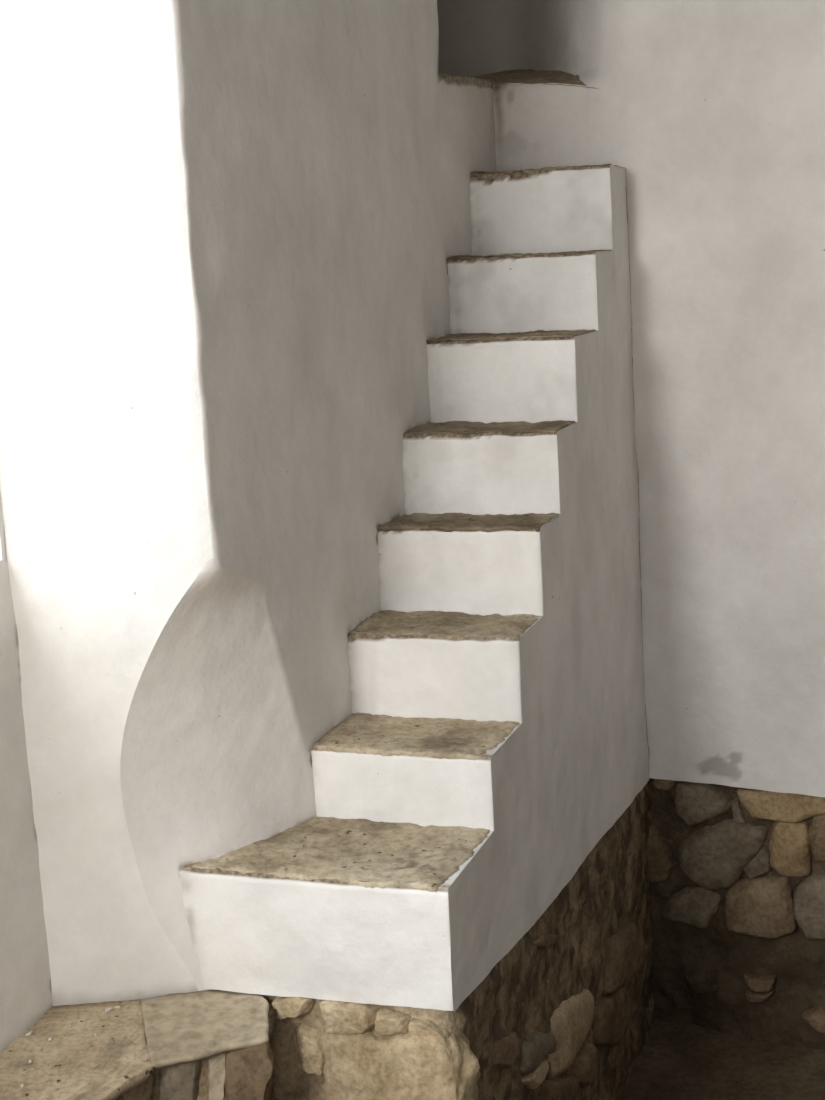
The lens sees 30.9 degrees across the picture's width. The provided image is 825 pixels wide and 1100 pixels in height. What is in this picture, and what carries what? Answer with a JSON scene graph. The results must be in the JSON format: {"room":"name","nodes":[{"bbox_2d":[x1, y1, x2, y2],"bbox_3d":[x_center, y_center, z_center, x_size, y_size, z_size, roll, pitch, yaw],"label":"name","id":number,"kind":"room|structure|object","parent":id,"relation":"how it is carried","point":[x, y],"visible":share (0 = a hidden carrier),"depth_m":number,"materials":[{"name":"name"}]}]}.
{"room":"stone staircase","nodes":[
{"label":"stone staircase","id":0,"kind":"room"},
{"bbox_2d":[0,493,52,1053],"bbox_3d":[-1.284,-0.196,1.881,0.011,3.100,2.630,1,11,18],"label":"wall","id":1,"kind":"structure","parent":0,"point":[25,975],"depth_m":3.20,"materials":[{"name":"white paint"}]},
{"bbox_2d":[0,0,211,1005],"bbox_3d":[-0.723,-0.403,3.062,0.575,3.190,0.103,-3,11,0],"label":"wall","id":2,"kind":"structure","parent":0,"point":[103,490],"depth_m":3.07,"materials":[{"name":"white paint"}]},
{"bbox_2d":[120,0,500,990],"bbox_3d":[-0.072,-0.619,4.020,0.265,3.190,2.258,3,12,26],"label":"wall","id":3,"kind":"structure","parent":0,"point":[328,159],"depth_m":3.44,"materials":[{"name":"white paint"}]},
{"bbox_2d":[437,0,824,1048],"bbox_3d":[1.577,-0.343,4.766,4.350,4.190,0.502,2,12,25],"label":"wall","id":4,"kind":"structure","parent":0,"point":[713,111],"depth_m":4.82,"materials":[{"name":"white paint"}]},
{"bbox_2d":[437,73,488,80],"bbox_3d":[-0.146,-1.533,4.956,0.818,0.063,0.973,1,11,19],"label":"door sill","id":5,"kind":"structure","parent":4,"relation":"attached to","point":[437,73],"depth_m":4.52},
{"bbox_2d":[618,1018,824,1099],"bbox_3d":[0.792,1.866,4.426,5.800,0.036,3.220,-3,11,0],"label":"floor","id":6,"kind":"structure","parent":0,"point":[676,1060],"depth_m":5.01,"materials":[{"name":"brown soil"}]},
{"bbox_2d":[116,1001,276,1099],"bbox_3d":[-0.665,1.672,2.955,0.606,1.113,1.327,1,11,19],"label":"stone wall","id":7,"kind":"structure","parent":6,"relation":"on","point":[245,1073],"depth_m":3.16,"materials":[{"name":"stone"}]},
{"bbox_2d":[0,999,153,1099],"bbox_3d":[-0.812,1.143,2.824,0.356,0.034,1.203,1,11,18],"label":"stone slab","id":8,"kind":"object","parent":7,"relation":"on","point":[77,1064],"visible":0.99,"depth_m":3.14,"materials":[{"name":"beige stone"}]},
{"bbox_2d":[105,1007,112,1011],"bbox_3d":[-0.676,1.023,3.317,0.020,0.007,0.008,-9,12,-29],"label":"flake","id":9,"kind":"object","parent":8,"relation":"on","point":[109,1008],"visible":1,"depth_m":3.31,"materials":[{"name":"white paint"}]},
{"bbox_2d":[140,989,268,1067],"bbox_3d":[-0.453,1.030,3.280,0.283,0.025,0.327,-6,11,-16],"label":"stone slab","id":10,"kind":"object","parent":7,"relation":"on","point":[180,1028],"visible":0.98,"depth_m":3.23,"materials":[{"name":"stone"}]},
{"bbox_2d":[259,784,653,1099],"bbox_3d":[0.430,1.365,4.193,0.586,1.146,2.249,5,13,35],"label":"stone wall","id":11,"kind":"structure","parent":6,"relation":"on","point":[566,1013],"depth_m":3.82,"materials":[{"name":"beige stone"}]},
{"bbox_2d":[179,69,648,1011],"bbox_3d":[0.168,-0.264,4.292,0.672,2.447,2.610,1,12,21],"label":"staircase","id":12,"kind":"structure","parent":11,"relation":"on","point":[426,856],"depth_m":3.93,"materials":[{"name":"white paint"}]}
]}

